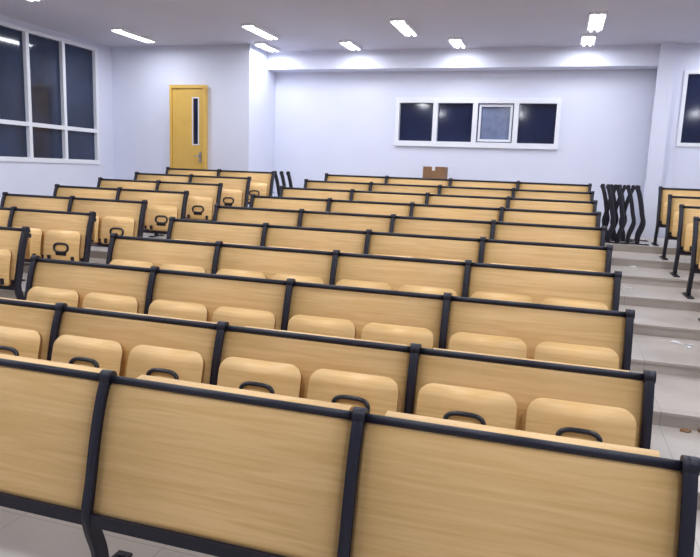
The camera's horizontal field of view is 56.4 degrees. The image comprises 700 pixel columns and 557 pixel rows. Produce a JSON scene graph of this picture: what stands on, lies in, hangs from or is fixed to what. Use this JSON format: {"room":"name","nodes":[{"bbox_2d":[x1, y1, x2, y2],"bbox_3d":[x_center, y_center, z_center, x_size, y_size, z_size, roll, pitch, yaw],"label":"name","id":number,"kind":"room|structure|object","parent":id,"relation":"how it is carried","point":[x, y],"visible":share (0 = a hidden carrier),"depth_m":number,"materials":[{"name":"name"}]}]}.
{"room":"lecture hall","nodes":[
{"label":"lecture hall","id":0,"kind":"room"},
{"bbox_2d":[0,15,113,202],"bbox_3d":[-7.172,-1.625,6.609,0.200,4.020,14.600,5,10,17],"label":"wall","id":1,"kind":"structure","parent":0,"point":[29,178],"depth_m":12.30,"materials":[{"name":"white paint"}]},
{"bbox_2d":[0,21,99,163],"bbox_3d":[-5.655,-3.086,10.914,0.110,2.230,4.250,5,10,17],"label":"window","id":2,"kind":"structure","parent":1,"relation":"in","point":[49,96],"depth_m":11.67,"materials":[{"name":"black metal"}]},
{"bbox_2d":[111,44,239,179],"bbox_3d":[-3.573,-2.573,13.164,3.070,4.020,0.200,5,10,17],"label":"wall","id":3,"kind":"structure","parent":0,"point":[142,76],"depth_m":12.93,"materials":[{"name":"white paint"}]},
{"bbox_2d":[169,85,207,168],"bbox_3d":[-3.189,-2.535,12.869,0.780,2.470,0.135,5,10,17],"label":"door","id":4,"kind":"structure","parent":3,"relation":"in","point":[188,104],"depth_m":12.78,"materials":[{"name":"yellow wood"}]},
{"bbox_2d":[239,44,275,206],"bbox_3d":[-1.834,-2.522,13.252,0.200,4.020,1.400,5,10,17],"label":"wall","id":5,"kind":"structure","parent":0,"point":[257,83],"depth_m":12.73,"materials":[{"name":"white paint"}]},
{"bbox_2d":[0,0,699,51],"bbox_3d":[-0.292,-3.208,4.801,14.100,0.200,16.200,5,10,17],"label":"ceiling","id":6,"kind":"structure","parent":0,"point":[301,25],"depth_m":10.05,"materials":[{"name":"paint"}]},
{"bbox_2d":[110,28,157,42],"bbox_3d":[-3.856,-4.354,11.709,0.232,0.055,1.050,5,10,17],"label":"ceiling light","id":7,"kind":"object","parent":6,"relation":"attached to","point":[122,31],"depth_m":11.59,"materials":[{"name":"white plastic"}]},
{"bbox_2d":[241,23,280,39],"bbox_3d":[-1.484,-4.144,10.982,0.232,0.055,1.050,5,10,17],"label":"ceiling light","id":8,"kind":"object","parent":6,"relation":"attached to","point":[254,28],"depth_m":10.86,"materials":[{"name":"white plastic"}]},
{"bbox_2d":[254,42,280,51],"bbox_3d":[-1.549,-4.372,12.347,0.232,0.055,0.700,5,10,17],"label":"ceiling light","id":9,"kind":"object","parent":6,"relation":"attached to","point":[266,46],"depth_m":12.24,"materials":[{"name":"white plastic"}]},
{"bbox_2d":[339,40,362,50],"bbox_3d":[0.023,-4.234,11.865,0.232,0.055,0.700,5,10,17],"label":"ceiling light","id":10,"kind":"object","parent":6,"relation":"attached to","point":[351,45],"depth_m":11.75,"materials":[{"name":"white plastic"}]},
{"bbox_2d":[390,18,418,36],"bbox_3d":[0.869,-3.937,10.260,0.232,0.055,1.050,5,10,17],"label":"ceiling light","id":11,"kind":"object","parent":6,"relation":"attached to","point":[401,24],"depth_m":10.13,"materials":[{"name":"white plastic"}]},
{"bbox_2d":[448,37,467,48],"bbox_3d":[1.871,-4.070,11.299,0.232,0.055,0.700,5,10,17],"label":"ceiling light","id":12,"kind":"object","parent":6,"relation":"attached to","point":[457,42],"depth_m":11.17,"materials":[{"name":"white plastic"}]},
{"bbox_2d":[580,34,596,45],"bbox_3d":[3.890,-3.892,10.680,0.232,0.055,0.700,5,10,17],"label":"ceiling light","id":13,"kind":"object","parent":6,"relation":"attached to","point":[586,39],"depth_m":10.56,"materials":[{"name":"white plastic"}]},
{"bbox_2d":[586,11,606,31],"bbox_3d":[3.555,-3.699,9.437,0.232,0.055,1.050,5,10,17],"label":"ceiling light","id":14,"kind":"object","parent":6,"relation":"attached to","point":[596,20],"depth_m":9.31,"materials":[{"name":"white plastic"}]},
{"bbox_2d":[0,233,699,556],"bbox_3d":[-0.433,0.558,5.423,14.100,1.001,16.200,5,10,17],"label":"floor","id":15,"kind":"structure","parent":0,"point":[663,314],"depth_m":5.34,"materials":[{"name":"tile"}]},
{"bbox_2d":[0,226,30,299],"bbox_3d":[-4.266,-0.156,6.754,2.270,0.891,0.382,5,10,17],"label":"bench","id":16,"kind":"object","parent":15,"relation":"on","point":[15,243],"visible":0.83,"depth_m":6.39,"materials":[{"name":"brown wood"}]},
{"bbox_2d":[0,206,98,280],"bbox_3d":[-3.967,-0.396,7.662,2.270,0.891,0.382,5,10,17],"label":"bench","id":17,"kind":"object","parent":15,"relation":"on","point":[59,235],"visible":0.62,"depth_m":7.38,"materials":[{"name":"brown wood"}]},
{"bbox_2d":[0,192,148,246],"bbox_3d":[-3.667,-0.636,8.569,2.270,0.891,0.382,5,10,17],"label":"bench","id":18,"kind":"object","parent":15,"relation":"on","point":[121,217],"visible":0.33,"depth_m":8.36,"materials":[{"name":"brown wood"}]},
{"bbox_2d":[53,184,189,233],"bbox_3d":[-3.368,-0.876,9.476,2.270,0.891,0.382,5,10,17],"label":"bench","id":19,"kind":"object","parent":15,"relation":"on","point":[162,205],"visible":0.33,"depth_m":9.25,"materials":[{"name":"brown wood"}]},
{"bbox_2d":[97,177,222,236],"bbox_3d":[-3.069,-1.116,10.383,2.270,0.891,0.382,5,10,17],"label":"bench","id":20,"kind":"object","parent":15,"relation":"on","point":[202,198],"visible":0.3,"depth_m":10.13,"materials":[{"name":"brown wood"}]},
{"bbox_2d":[134,172,250,206],"bbox_3d":[-2.769,-1.356,11.291,2.270,0.891,0.382,5,10,17],"label":"bench","id":21,"kind":"object","parent":15,"relation":"on","point":[235,190],"visible":0.27,"depth_m":11.04,"materials":[{"name":"brown wood"}]},
{"bbox_2d":[165,167,274,203],"bbox_3d":[-2.470,-1.596,12.198,2.270,0.891,0.382,5,10,17],"label":"bench","id":22,"kind":"object","parent":15,"relation":"on","point":[262,183],"visible":0.23,"depth_m":11.96,"materials":[{"name":"brown wood"}]},
{"bbox_2d":[274,171,292,196],"bbox_3d":[-1.283,-1.646,12.771,0.618,0.891,0.135,7,11,28],"label":"frames","id":23,"kind":"object","parent":15,"relation":"on","point":[281,172],"visible":0.38,"depth_m":12.73,"materials":[{"name":"black metal"}]},
{"bbox_2d":[0,297,655,448],"bbox_3d":[-0.744,0.688,3.676,4.470,0.891,0.382,5,10,17],"label":"bench","id":24,"kind":"object","parent":15,"relation":"on","point":[591,403],"visible":0.53,"depth_m":3.38,"materials":[{"name":"brown wood"}]},
{"bbox_2d":[24,255,634,370],"bbox_3d":[-0.445,0.448,4.584,4.470,0.891,0.382,5,10,17],"label":"bench","id":25,"kind":"object","parent":15,"relation":"on","point":[553,333],"visible":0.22,"depth_m":4.38,"materials":[{"name":"brown wood"}]},
{"bbox_2d":[0,354,699,556],"bbox_3d":[-1.043,0.831,2.744,4.470,0.891,0.382,5,10,17],"label":"bench","id":26,"kind":"object","parent":15,"relation":"on","point":[214,470],"visible":1,"depth_m":2.43,"materials":[{"name":"brown wood"}]},
{"bbox_2d":[106,233,621,310],"bbox_3d":[-0.146,0.208,5.491,4.470,0.891,0.382,5,10,17],"label":"bench","id":27,"kind":"object","parent":15,"relation":"on","point":[537,285],"visible":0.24,"depth_m":5.33,"materials":[{"name":"brown wood"}]},
{"bbox_2d":[166,217,612,272],"bbox_3d":[0.154,-0.032,6.398,4.470,0.891,0.382,5,10,17],"label":"bench","id":28,"kind":"object","parent":15,"relation":"on","point":[478,250],"visible":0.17,"depth_m":6.26,"materials":[{"name":"brown wood"}]},
{"bbox_2d":[212,204,606,246],"bbox_3d":[0.453,-0.273,7.306,4.470,0.891,0.382,5,10,17],"label":"bench","id":29,"kind":"object","parent":15,"relation":"on","point":[528,232],"visible":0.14,"depth_m":7.18,"materials":[{"name":"brown wood"}]},
{"bbox_2d":[249,194,601,226],"bbox_3d":[0.752,-0.512,8.213,4.470,0.891,0.382,5,10,17],"label":"bench","id":30,"kind":"object","parent":15,"relation":"on","point":[585,219],"visible":0.13,"depth_m":8.11,"materials":[{"name":"brown wood"}]},
{"bbox_2d":[279,186,597,212],"bbox_3d":[1.052,-0.752,9.120,4.470,0.891,0.382,5,10,17],"label":"bench","id":31,"kind":"object","parent":15,"relation":"on","point":[352,194],"visible":0.19,"depth_m":9.02,"materials":[{"name":"brown wood"}]},
{"bbox_2d":[303,179,594,200],"bbox_3d":[1.351,-0.993,10.028,4.470,0.891,0.382,5,10,17],"label":"bench","id":32,"kind":"object","parent":15,"relation":"on","point":[361,186],"visible":0.14,"depth_m":9.93,"materials":[{"name":"brown wood"}]},
{"bbox_2d":[324,173,591,191],"bbox_3d":[1.651,-1.233,10.935,4.470,0.891,0.382,5,10,17],"label":"bench","id":33,"kind":"object","parent":15,"relation":"on","point":[328,177],"visible":0.14,"depth_m":10.85,"materials":[{"name":"brown wood"}]},
{"bbox_2d":[602,184,635,241],"bbox_3d":[4.243,-1.044,10.386,0.591,0.891,0.172,9,11,35],"label":"frames","id":34,"kind":"object","parent":15,"relation":"on","point":[633,187],"visible":0.68,"depth_m":10.38,"materials":[{"name":"black metal"}]},
{"bbox_2d":[600,184,647,241],"bbox_3d":[4.436,-1.079,10.638,0.866,0.891,0.211,5,10,17],"label":"frames","id":35,"kind":"object","parent":15,"relation":"on","point":[605,198],"visible":0.33,"depth_m":10.65,"materials":[{"name":"black metal"}]},
{"bbox_2d":[605,184,649,245],"bbox_3d":[4.209,-0.978,9.976,0.756,0.891,0.241,5,10,17],"label":"frames","id":36,"kind":"object","parent":15,"relation":"on","point":[608,186],"visible":0.99,"depth_m":9.96,"materials":[{"name":"black metal"}]},
{"bbox_2d":[651,186,699,245],"bbox_3d":[5.761,-0.870,9.675,2.270,0.891,0.382,5,10,17],"label":"bench","id":37,"kind":"object","parent":15,"relation":"on","point":[663,193],"visible":0.52,"depth_m":9.92,"materials":[{"name":"brown wood"}]},
{"bbox_2d":[659,194,699,259],"bbox_3d":[5.462,-0.630,8.767,2.270,0.891,0.382,5,10,17],"label":"bench","id":38,"kind":"object","parent":15,"relation":"on","point":[671,231],"visible":0.52,"depth_m":9.01,"materials":[{"name":"brown wood"}]},
{"bbox_2d":[670,340,691,348],"bbox_3d":[3.039,0.597,5.920,0.129,0.020,0.230,-1,10,-19],"label":"paper scraps","id":39,"kind":"object","parent":15,"relation":"on","point":[673,341],"visible":1,"depth_m":5.93,"materials":[{"name":"white paper"}]},
{"bbox_2d":[669,204,699,276],"bbox_3d":[5.163,-0.390,7.860,2.270,0.891,0.382,5,10,17],"label":"bench","id":40,"kind":"object","parent":15,"relation":"on","point":[686,213],"visible":0.81,"depth_m":8.11,"materials":[{"name":"brown wood"}]},
{"bbox_2d":[680,428,699,432],"bbox_3d":[2.320,1.018,4.437,0.191,0.020,0.135,3,9,3],"label":"paper scraps","id":41,"kind":"object","parent":15,"relation":"on","point":[685,430],"visible":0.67,"depth_m":4.39,"materials":[{"name":"paper"}]},
{"bbox_2d":[682,216,699,298],"bbox_3d":[4.863,-0.150,6.953,2.270,0.891,0.382,5,10,17],"label":"bench","id":42,"kind":"object","parent":15,"relation":"on","point":[695,251],"visible":1,"depth_m":7.21,"materials":[{"name":"brown wood"}]},
{"bbox_3d":[1.510,-1.236,12.273,0.500,0.452,0.404,5,10,17],"label":"cardboard box","id":43,"kind":"object","parent":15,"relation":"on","visible":0},
{"bbox_3d":[1.554,-1.638,12.197,0.460,0.362,0.364,4,10,10],"label":"cardboard box","id":44,"kind":"object","parent":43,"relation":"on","visible":0},
{"bbox_2d":[422,166,447,178],"bbox_3d":[1.584,-1.947,12.140,0.400,0.262,0.324,6,10,20],"label":"cardboard box","id":45,"kind":"object","parent":44,"relation":"on","point":[428,171],"visible":0.76,"depth_m":11.99,"materials":[{"name":"brown cardboard"}]},
{"bbox_2d":[274,69,656,234],"bbox_3d":[1.839,-2.300,12.747,7.330,4.020,0.200,5,10,17],"label":"wall","id":46,"kind":"structure","parent":0,"point":[337,123],"depth_m":12.43,"materials":[{"name":"white paint"}]},
{"bbox_2d":[268,44,659,72],"bbox_3d":[1.864,-4.067,12.150,7.230,0.340,0.400,5,10,17],"label":"ceiling beam","id":47,"kind":"structure","parent":46,"relation":"attached to","point":[604,57],"depth_m":11.87,"materials":[{"name":"white paint"}]},
{"bbox_2d":[394,97,561,149],"bbox_3d":[2.368,-2.951,12.388,3.080,0.920,0.130,5,10,17],"label":"window","id":48,"kind":"structure","parent":46,"relation":"in","point":[510,123],"depth_m":12.36,"materials":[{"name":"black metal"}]},
{"bbox_2d":[657,44,699,237],"bbox_3d":[6.924,-1.783,10.774,3.600,4.020,0.200,5,10,17],"label":"wall","id":49,"kind":"structure","parent":0,"point":[681,165],"depth_m":11.02,"materials":[{"name":"white paint"}]},
{"bbox_2d":[641,43,676,237],"bbox_3d":[5.214,-2.302,11.072,0.240,3.220,0.120,5,10,17],"label":"pillar","id":50,"kind":"structure","parent":49,"relation":"attached to","point":[667,52],"depth_m":11.00,"materials":[{"name":"white paint"}]},
{"bbox_2d":[676,70,699,146],"bbox_3d":[6.385,-2.777,10.715,1.760,1.240,0.090,5,10,17],"label":"window","id":51,"kind":"structure","parent":49,"relation":"in","point":[688,135],"depth_m":10.94,"materials":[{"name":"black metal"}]}
]}

